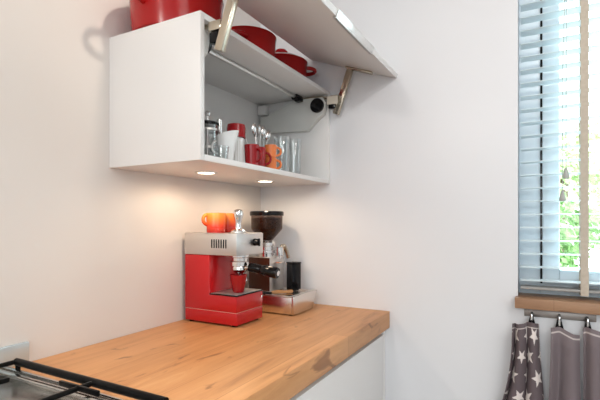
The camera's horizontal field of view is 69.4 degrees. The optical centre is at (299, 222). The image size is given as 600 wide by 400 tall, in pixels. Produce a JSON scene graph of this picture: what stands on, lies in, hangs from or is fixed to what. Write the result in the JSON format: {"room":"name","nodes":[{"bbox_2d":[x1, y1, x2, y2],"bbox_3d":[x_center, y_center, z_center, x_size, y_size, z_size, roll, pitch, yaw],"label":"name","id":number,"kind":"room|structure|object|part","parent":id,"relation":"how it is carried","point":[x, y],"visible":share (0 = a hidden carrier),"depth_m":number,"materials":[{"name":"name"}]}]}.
{"room":"kitchen","nodes":[
{"label":"kitchen","id":0,"kind":"room"},
{"bbox_2d":[0,0,260,360],"bbox_3d":[-1.291,-0.016,0.382,0.150,2.650,4.920,0,0,29],"label":"wall","id":1,"kind":"structure","parent":0,"point":[92,252],"depth_m":1.33,"materials":[{"name":"beige paint"}]},
{"bbox_2d":[0,341,28,366],"bbox_3d":[-0.989,0.359,0.768,0.010,0.058,0.986,0,0,29],"label":"strip","id":2,"kind":"object","parent":1,"relation":"attached to","point":[20,350],"visible":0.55,"depth_m":1.17,"materials":[{"name":"grey paint"}]},
{"bbox_2d":[109,0,397,186],"bbox_3d":[-0.101,-0.487,1.658,0.720,0.618,0.899,0,0,29],"label":"upper cabinet","id":3,"kind":"object","parent":1,"relation":"attached to","point":[164,76],"visible":0.98,"depth_m":1.46,"materials":[{"name":"white paint"}]},
{"bbox_3d":[-0.455,-0.397,1.349,0.393,0.431,0.018,0,0,29],"label":"panel","id":4,"kind":"part","parent":3,"relation":"part of","materials":[{"name":"white laminate"}]},
{"bbox_2d":[129,0,223,30],"bbox_3d":[-0.421,-0.733,1.486,0.315,0.240,0.315,0,0,-21],"label":"stock pot","id":5,"kind":"object","parent":3,"relation":"on","point":[143,13],"visible":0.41,"depth_m":1.35,"materials":[{"name":"red metal"}]},
{"bbox_2d":[195,171,217,173],"bbox_3d":[-0.340,-0.180,1.567,0.082,0.004,0.082,0,0,-12],"label":"recessed light","id":6,"kind":"object","parent":3,"relation":"on","point":[196,172],"depth_m":1.56,"materials":[{"name":"beige"}]},
{"bbox_2d":[204,110,219,156],"bbox_3d":[-0.324,-0.297,1.518,0.082,0.194,0.082,0,0,29],"label":"cafetiere","id":7,"kind":"object","parent":3,"relation":"on","point":[208,124],"visible":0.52,"depth_m":1.50,"materials":[{"name":"silver glass"}]},
{"bbox_3d":[-0.324,-0.347,1.518,0.082,0.013,0.082,0,0,29],"label":"lid","id":8,"kind":"part","parent":7,"relation":"part of","materials":[{"name":"black plastic"}]},
{"bbox_3d":[-0.311,-0.576,1.297,0.198,0.038,0.020,0,0,29],"label":"link arm","id":9,"kind":"part","parent":3,"relation":"part of","materials":[{"name":"silver metal"}]},
{"bbox_2d":[216,119,221,135],"bbox_3d":[-0.303,-0.294,1.627,0.028,0.188,0.028,0,0,29],"label":"milk frother","id":10,"kind":"object","parent":3,"relation":"on","point":[219,121],"visible":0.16,"depth_m":1.62,"materials":[{"name":"silver metal"}]},
{"bbox_3d":[-0.245,-0.190,1.737,0.393,0.018,0.863,0,0,29],"label":"panel","id":11,"kind":"part","parent":3,"relation":"part of","materials":[{"name":"white paint"}]},
{"bbox_2d":[211,130,238,159],"bbox_3d":[-0.247,-0.255,1.454,0.072,0.110,0.078,0,0,38],"label":"milk jug","id":12,"kind":"object","parent":3,"relation":"on","point":[228,138],"visible":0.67,"depth_m":1.43,"materials":[{"name":"white ceramic"}]},
{"bbox_3d":[-0.285,-0.252,1.448,0.025,0.053,0.008,0,0,-11],"label":"handle","id":13,"kind":"part","parent":12,"relation":"part of","materials":[{"name":"white ceramic"}]},
{"bbox_3d":[-0.162,-0.600,1.217,0.186,0.214,0.024,0,0,29],"label":"lift arm","id":14,"kind":"part","parent":3,"relation":"part of","materials":[{"name":"silver metal"}]},
{"bbox_3d":[-0.412,-0.397,1.828,0.011,0.395,0.863,0,0,29],"label":"panel","id":15,"kind":"part","parent":3,"relation":"part of","materials":[{"name":"white laminate"}]},
{"bbox_2d":[234,137,243,161],"bbox_3d":[-0.229,-0.251,1.550,0.059,0.102,0.058,0,0,29],"label":"striped canister","id":16,"kind":"object","parent":3,"relation":"on","point":[239,148],"visible":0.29,"depth_m":1.53,"materials":[{"name":"white ceramic"}]},
{"bbox_2d":[227,123,245,138],"bbox_3d":[-0.229,-0.327,1.551,0.068,0.050,0.068,0,0,29],"label":"bowl","id":17,"kind":"object","parent":16,"relation":"on","point":[240,127],"visible":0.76,"depth_m":1.52,"materials":[{"name":"ceramic"}]},
{"bbox_3d":[-0.188,-0.584,1.705,0.017,0.017,0.798,0,0,29],"label":"stabiliser rod","id":18,"kind":"part","parent":3,"relation":"part of","materials":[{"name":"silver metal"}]},
{"bbox_2d":[244,144,262,164],"bbox_3d":[-0.170,-0.240,1.554,0.053,0.080,0.070,0,0,-27],"label":"mug","id":19,"kind":"object","parent":3,"relation":"on","point":[252,151],"visible":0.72,"depth_m":1.54,"materials":[{"name":"red ceramic"}]},
{"bbox_3d":[-0.143,-0.240,1.542,0.026,0.053,0.009,0,0,34],"label":"handle","id":20,"kind":"part","parent":19,"relation":"part of","materials":[{"name":"red ceramic"}]},
{"bbox_2d":[231,25,276,56],"bbox_3d":[-0.224,-0.699,1.738,0.238,0.172,0.277,0,0,29],"label":"casserole","id":21,"kind":"object","parent":3,"relation":"on","point":[264,39],"visible":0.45,"depth_m":1.66,"materials":[{"name":"red ceramic"}]},
{"bbox_3d":[-0.247,-0.706,1.621,0.101,0.016,0.048,0,0,14],"label":"handle","id":22,"kind":"part","parent":21,"relation":"part of","materials":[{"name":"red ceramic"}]},
{"bbox_3d":[-0.214,-0.746,1.755,0.238,0.014,0.238,0,0,29],"label":"lid","id":23,"kind":"part","parent":21,"relation":"part of","materials":[{"name":"red ceramic"}]},
{"bbox_2d":[258,146,271,166],"bbox_3d":[-0.146,-0.240,1.614,0.070,0.080,0.053,0,0,18],"label":"mug","id":24,"kind":"object","parent":3,"relation":"on","point":[263,149],"visible":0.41,"depth_m":1.60,"materials":[{"name":"red ceramic"}]},
{"bbox_3d":[-0.118,-0.240,1.624,0.026,0.053,0.009,0,0,-11],"label":"handle","id":25,"kind":"part","parent":24,"relation":"part of","materials":[{"name":"red ceramic"}]},
{"bbox_2d":[256,180,274,182],"bbox_3d":[-0.152,-0.180,1.891,0.082,0.004,0.082,0,0,-12],"label":"recessed light","id":26,"kind":"object","parent":3,"relation":"on","point":[261,181],"depth_m":1.88,"materials":[{"name":"beige"}]},
{"bbox_3d":[-0.245,-0.603,1.737,0.393,0.018,0.863,0,0,29],"label":"panel","id":27,"kind":"part","parent":3,"relation":"part of","materials":[{"name":"white paint"}]},
{"bbox_2d":[265,157,281,168],"bbox_3d":[-0.107,-0.225,1.679,0.062,0.050,0.049,0,0,29],"label":"cup","id":28,"kind":"object","parent":3,"relation":"on","point":[274,161],"visible":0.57,"depth_m":1.67,"materials":[{"name":"ceramic"}]},
{"bbox_2d":[265,144,281,157],"bbox_3d":[-0.107,-0.275,1.680,0.062,0.050,0.049,0,0,22],"label":"cup","id":29,"kind":"object","parent":28,"relation":"on","point":[270,148],"visible":0.81,"depth_m":1.66,"materials":[{"name":"ceramic"}]},
{"bbox_3d":[-0.082,-0.276,1.688,0.024,0.041,0.009,0,0,-10],"label":"handle","id":30,"kind":"part","parent":29,"relation":"part of","materials":[{"name":"orange ceramic"}]},
{"bbox_3d":[-0.082,-0.226,1.684,0.024,0.041,0.009,0,0,-3],"label":"handle","id":31,"kind":"part","parent":28,"relation":"part of","materials":[{"name":"orange ceramic"}]},
{"bbox_2d":[274,137,289,171],"bbox_3d":[-0.075,-0.277,1.795,0.068,0.155,0.068,0,0,29],"label":"drinking glass","id":32,"kind":"object","parent":3,"relation":"on","point":[289,137],"visible":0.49,"depth_m":1.79,"materials":[{"name":"clear glass"}]},
{"bbox_2d":[286,140,301,173],"bbox_3d":[-0.026,-0.277,1.861,0.068,0.155,0.068,0,0,29],"label":"drinking glass","id":33,"kind":"object","parent":3,"relation":"on","point":[286,140],"visible":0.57,"depth_m":1.85,"materials":[{"name":"clear glass"}]},
{"bbox_3d":[-0.034,-0.397,2.124,0.393,0.431,0.018,0,0,29],"label":"panel","id":34,"kind":"part","parent":3,"relation":"part of","materials":[{"name":"white paint"}]},
{"bbox_2d":[275,48,316,76],"bbox_3d":[-0.074,-0.706,2.000,0.276,0.186,0.246,0,0,29],"label":"casserole","id":35,"kind":"object","parent":3,"relation":"on","point":[295,62],"visible":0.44,"depth_m":1.92,"materials":[{"name":"red ceramic"}]},
{"bbox_3d":[-0.087,-0.782,2.008,0.060,0.035,0.060,0,0,29],"label":"knob","id":36,"kind":"part","parent":35,"relation":"part of","materials":[{"name":"red ceramic"}]},
{"bbox_3d":[-0.087,-0.749,2.008,0.246,0.036,0.246,0,0,29],"label":"lid","id":37,"kind":"part","parent":35,"relation":"part of","materials":[{"name":"red ceramic"}]},
{"bbox_3d":[0.054,-0.700,2.004,0.048,0.016,0.101,0,0,2],"label":"handle","id":38,"kind":"part","parent":35,"relation":"part of","materials":[{"name":"red ceramic"}]},
{"bbox_3d":[0.027,-0.712,1.588,0.419,0.170,0.896,0,0,29],"label":"flap door","id":39,"kind":"part","parent":3,"relation":"part of","materials":[{"name":"white paint"}]},
{"bbox_3d":[0.088,-0.576,2.031,0.198,0.038,0.020,0,0,29],"label":"link arm","id":40,"kind":"part","parent":3,"relation":"part of","materials":[{"name":"silver metal"}]},
{"bbox_3d":[0.236,-0.600,1.950,0.186,0.214,0.024,0,0,29],"label":"lift arm","id":41,"kind":"part","parent":3,"relation":"part of","materials":[{"name":"silver metal"}]},
{"bbox_3d":[0.187,-0.636,1.457,0.022,0.033,0.330,0,0,29],"label":"flap handle","id":42,"kind":"part","parent":3,"relation":"part of","materials":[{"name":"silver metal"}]},
{"bbox_3d":[-0.165,-0.242,1.768,0.076,0.085,0.076,0,0,29],"label":"pot","id":43,"kind":"object","parent":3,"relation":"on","visible":0},
{"bbox_2d":[252,123,256,143],"bbox_3d":[-0.175,-0.301,1.732,0.011,0.192,0.048,0,0,27],"label":"spoon","id":44,"kind":"object","parent":43,"relation":"in","point":[254,127],"visible":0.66,"depth_m":1.72,"materials":[{"name":"silver metal"}]},
{"bbox_2d":[258,124,260,145],"bbox_3d":[-0.161,-0.302,1.745,0.011,0.194,0.033,0,0,-2],"label":"spoon","id":45,"kind":"object","parent":43,"relation":"in","point":[259,127],"visible":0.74,"depth_m":1.74,"materials":[{"name":"silver metal"}]},
{"bbox_2d":[261,126,265,146],"bbox_3d":[-0.148,-0.302,1.782,0.011,0.194,0.033,0,0,31],"label":"spoon","id":46,"kind":"object","parent":43,"relation":"in","point":[263,130],"visible":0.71,"depth_m":1.78,"materials":[{"name":"silver metal"}]},
{"bbox_2d":[265,130,270,143],"bbox_3d":[-0.145,-0.299,1.816,0.064,0.188,0.013,0,0,-45],"label":"spoon","id":47,"kind":"object","parent":43,"relation":"in","point":[268,132],"visible":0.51,"depth_m":1.82,"materials":[{"name":"silver metal"}]},
{"bbox_2d":[261,0,599,399],"bbox_3d":[1.719,-0.016,1.364,4.200,2.650,0.320,0,0,29],"label":"wall","id":48,"kind":"structure","parent":0,"point":[416,220],"depth_m":1.83,"materials":[{"name":"paint"}]},
{"bbox_2d":[515,0,599,328],"bbox_3d":[1.383,-0.332,1.432,1.198,1.437,0.220,0,0,29],"label":"window","id":49,"kind":"structure","parent":48,"relation":"in","point":[546,300],"depth_m":1.69,"materials":[{"name":"white paint"}]},
{"bbox_2d":[502,322,543,399],"bbox_3d":[0.787,0.638,1.623,0.275,0.542,0.063,0,0,29],"label":"tea towel","id":50,"kind":"object","parent":49,"relation":"hanging from","point":[525,381],"visible":1,"depth_m":1.59,"materials":[{"name":"fabric"}]},
{"bbox_3d":[1.367,0.301,1.402,1.198,0.039,0.151,0,0,29],"label":"sill","id":51,"kind":"part","parent":49,"relation":"part of","materials":[{"name":"brown wood"}]},
{"bbox_3d":[0.947,0.358,1.581,0.228,0.057,0.034,0,0,29],"label":"hook rail","id":52,"kind":"part","parent":49,"relation":"part of","materials":[{"name":"silver metal"}]},
{"bbox_2d":[520,0,599,296],"bbox_3d":[1.366,-0.392,1.410,1.154,1.317,0.084,0,0,29],"label":"blind","id":53,"kind":"object","parent":49,"relation":"attached to","point":[584,7],"visible":1,"depth_m":1.61,"materials":[{"name":"white"}]},
{"bbox_3d":[1.370,0.250,1.417,1.154,0.010,0.060,0,0,29],"label":"rail","id":54,"kind":"part","parent":53,"relation":"part of","materials":[{"name":"grey"}]},
{"bbox_3d":[0.974,-0.561,1.594,0.018,0.890,0.003,0,0,-9],"label":"lift cord","id":55,"kind":"part","parent":53,"relation":"part of","materials":[{"name":"white fabric"}]},
{"bbox_3d":[0.979,-0.602,1.591,0.003,0.808,0.012,0,0,40],"label":"lift cord","id":56,"kind":"part","parent":53,"relation":"part of","materials":[{"name":"white fabric"}]},
{"bbox_2d":[549,327,580,399],"bbox_3d":[0.939,0.643,1.544,0.124,0.532,0.045,0,0,22],"label":"tea towel","id":57,"kind":"object","parent":49,"relation":"hanging from","point":[565,380],"visible":1,"depth_m":1.54,"materials":[{"name":"fabric"}]},
{"bbox_3d":[1.169,-0.375,1.609,0.470,1.232,0.055,0,0,29],"label":"sash","id":58,"kind":"part","parent":49,"relation":"part of","materials":[{"name":"white paint"}]},
{"bbox_2d":[583,327,599,399],"bbox_3d":[1.047,0.639,1.482,0.133,0.540,0.046,0,0,36],"label":"tea towel","id":59,"kind":"object","parent":49,"relation":"hanging from","point":[591,338],"visible":1,"depth_m":1.50,"materials":[{"name":"fabric"}]},
{"bbox_3d":[0.554,1.359,-0.621,4.350,0.100,4.920,0,0,29],"label":"floor","id":60,"kind":"structure","parent":0,"visible":0},
{"bbox_2d":[289,331,384,399],"bbox_3d":[-0.128,0.885,1.673,0.657,0.846,0.900,0,0,29],"label":"base cabinet","id":61,"kind":"object","parent":60,"relation":"on","point":[361,376],"visible":0.14,"depth_m":1.61,"materials":[{"name":"white paint"}]},
{"bbox_3d":[0.354,0.833,1.912,0.038,0.742,0.018,0,0,29],"label":"filler panel","id":62,"kind":"part","parent":61,"relation":"part of","materials":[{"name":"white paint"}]},
{"bbox_3d":[-0.988,0.885,0.091,0.657,0.846,0.898,0,0,29],"label":"base cabinet","id":63,"kind":"object","parent":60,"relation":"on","visible":0},
{"bbox_2d":[12,304,389,399],"bbox_3d":[-0.549,0.425,0.878,0.679,0.072,2.700,0,0,29],"label":"countertop","id":64,"kind":"structure","parent":63,"relation":"on","point":[274,356],"depth_m":1.29,"materials":[{"name":"brown wood"}]},
{"bbox_2d":[0,358,168,399],"bbox_3d":[-0.652,0.367,0.755,0.586,0.043,0.565,0,0,29],"label":"gas hob","id":65,"kind":"object","parent":64,"relation":"in","point":[16,383],"visible":1,"depth_m":0.97,"materials":[{"name":"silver metal"}]},
{"bbox_2d":[0,366,123,399],"bbox_3d":[-0.661,0.381,0.755,0.570,0.016,0.558,0,0,29],"label":"steel tray","id":66,"kind":"object","parent":65,"relation":"on","point":[23,385],"depth_m":0.99,"materials":[{"name":"grey metal"}]},
{"bbox_2d":[185,232,279,326],"bbox_3d":[-0.247,0.214,1.698,0.383,0.349,0.178,0,0,29],"label":"espresso machine","id":67,"kind":"object","parent":64,"relation":"on","point":[210,258],"visible":0.87,"depth_m":1.67,"materials":[{"name":"red paint"}]},
{"bbox_2d":[201,213,225,232],"bbox_3d":[-0.332,0.001,1.691,0.077,0.077,0.091,0,0,29],"label":"mug","id":68,"kind":"object","parent":67,"relation":"on","point":[215,222],"visible":1,"depth_m":1.67,"materials":[{"name":"orange ceramic"}]},
{"bbox_3d":[-0.369,-0.011,1.673,0.025,0.052,0.014,0,0,-31],"label":"handle","id":69,"kind":"part","parent":68,"relation":"part of","materials":[{"name":"orange ceramic"}]},
{"bbox_2d":[211,239,225,247],"bbox_3d":[-0.306,0.080,1.630,0.073,0.033,0.001,0,0,29],"label":"vent","id":70,"kind":"object","parent":67,"relation":"attached to","point":[215,243],"depth_m":1.63,"materials":[{"name":"silver metal"}]},
{"bbox_3d":[-0.303,0.041,1.729,0.247,0.002,0.169,0,0,29],"label":"plate","id":71,"kind":"part","parent":67,"relation":"part of","materials":[{"name":"silver metal"}]},
{"bbox_2d":[225,213,234,231],"bbox_3d":[-0.300,0.001,1.776,0.091,0.077,0.077,0,0,39],"label":"mug","id":72,"kind":"object","parent":67,"relation":"on","point":[230,222],"visible":0.36,"depth_m":1.74,"materials":[{"name":"orange ceramic"}]},
{"bbox_2d":[209,288,262,296],"bbox_3d":[-0.248,0.272,1.699,0.130,0.006,0.177,0,0,29],"label":"drip tray","id":73,"kind":"object","parent":67,"relation":"on","point":[213,292],"depth_m":1.67,"materials":[{"name":"silver metal"}]},
{"bbox_2d":[230,209,245,232],"bbox_3d":[-0.238,-0.006,1.667,0.061,0.092,0.061,0,0,29],"label":"coffee tamper","id":74,"kind":"object","parent":67,"relation":"on","point":[238,213],"visible":1,"depth_m":1.65,"materials":[{"name":"silver metal"}]},
{"bbox_2d":[230,273,246,292],"bbox_3d":[-0.237,0.234,1.666,0.067,0.069,0.067,0,0,29],"label":"espresso cup","id":75,"kind":"object","parent":67,"relation":"on","point":[238,282],"visible":0.98,"depth_m":1.64,"materials":[{"name":"red ceramic"}]},
{"bbox_3d":[-0.167,0.077,1.686,0.026,0.030,0.030,0,0,29],"label":"steam knob","id":76,"kind":"part","parent":67,"relation":"part of","materials":[{"name":"black plastic"}]},
{"bbox_3d":[-0.138,0.181,1.639,0.131,0.055,0.043,0,0,29],"label":"handle","id":77,"kind":"part","parent":67,"relation":"part of","materials":[{"name":"black plastic"}]},
{"bbox_2d":[262,287,316,315],"bbox_3d":[-0.097,0.348,1.959,0.282,0.082,0.221,0,0,29],"label":"box","id":78,"kind":"object","parent":64,"relation":"on","point":[296,302],"visible":0.6,"depth_m":1.85,"materials":[{"name":"silver metal"}]},
{"bbox_2d":[249,211,289,291],"bbox_3d":[-0.146,0.131,2.008,0.176,0.366,0.159,0,0,29],"label":"coffee grinder","id":79,"kind":"object","parent":78,"relation":"on","point":[269,226],"visible":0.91,"depth_m":1.98,"materials":[{"name":"silver metal"}]},
{"bbox_3d":[-0.187,0.235,1.980,0.113,0.150,0.002,0,0,29],"label":"panel","id":80,"kind":"part","parent":79,"relation":"part of","materials":[{"name":"brown wood"}]},
{"bbox_3d":[-0.154,-0.041,2.012,0.158,0.020,0.158,0,0,29],"label":"hopper lid","id":81,"kind":"part","parent":79,"relation":"part of","materials":[{"name":"black plastic"}]},
{"bbox_3d":[-0.068,0.133,1.998,0.018,0.069,0.056,0,0,44],"label":"doser lever","id":82,"kind":"part","parent":79,"relation":"part of","materials":[{"name":"brown wood"}]},
{"bbox_2d":[263,290,292,294],"bbox_3d":[-0.095,0.305,1.897,0.137,0.018,0.017,0,0,-23],"label":"brush","id":83,"kind":"object","parent":78,"relation":"on","point":[274,291],"visible":1,"depth_m":1.89,"materials":[{"name":"brown wood"}]},
{"bbox_3d":[-0.079,0.305,1.904,0.102,0.018,0.017,0,0,-23],"label":"wooden handle","id":84,"kind":"part","parent":83,"relation":"part of","materials":[{"name":"brown wood"}]},
{"bbox_2d":[286,261,300,290],"bbox_3d":[-0.029,0.247,2.018,0.055,0.133,0.047,0,0,-37],"label":"canister","id":85,"kind":"object","parent":78,"relation":"on","point":[294,267],"visible":0.98,"depth_m":2.00,"materials":[{"name":"plastic"}]},
{"bbox_3d":[-0.029,0.188,2.018,0.055,0.009,0.047,0,0,-37],"label":"lid","id":86,"kind":"part","parent":85,"relation":"part of","materials":[{"name":"black plastic"}]},
{"bbox_3d":[0.022,0.347,1.894,0.012,0.076,0.221,0,0,29],"label":"drawer","id":87,"kind":"part","parent":78,"relation":"part of","materials":[{"name":"silver metal"}]},
{"label":"outside","id":88,"kind":"structure","parent":0,"visible":0},
{"bbox_3d":[4.096,1.459,8.039,16.000,0.100,13.680,0,0,29],"label":"ground","id":89,"kind":"structure","parent":88,"visible":0},
{"bbox_2d":[560,114,599,266],"bbox_3d":[3.751,-0.052,6.059,2.124,2.926,1.507,0,0,29],"label":"tree","id":90,"kind":"object","parent":89,"relation":"on","point":[572,166],"visible":0.14,"depth_m":5.81,"materials":[{"name":"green plant"}]},
{"bbox_2d":[560,192,599,267],"bbox_3d":[2.405,0.551,4.688,1.532,1.720,1.123,0,0,29],"label":"bush","id":91,"kind":"object","parent":89,"relation":"on","point":[573,220],"visible":0.13,"depth_m":4.32,"materials":[{"name":"green plant"}]}
]}

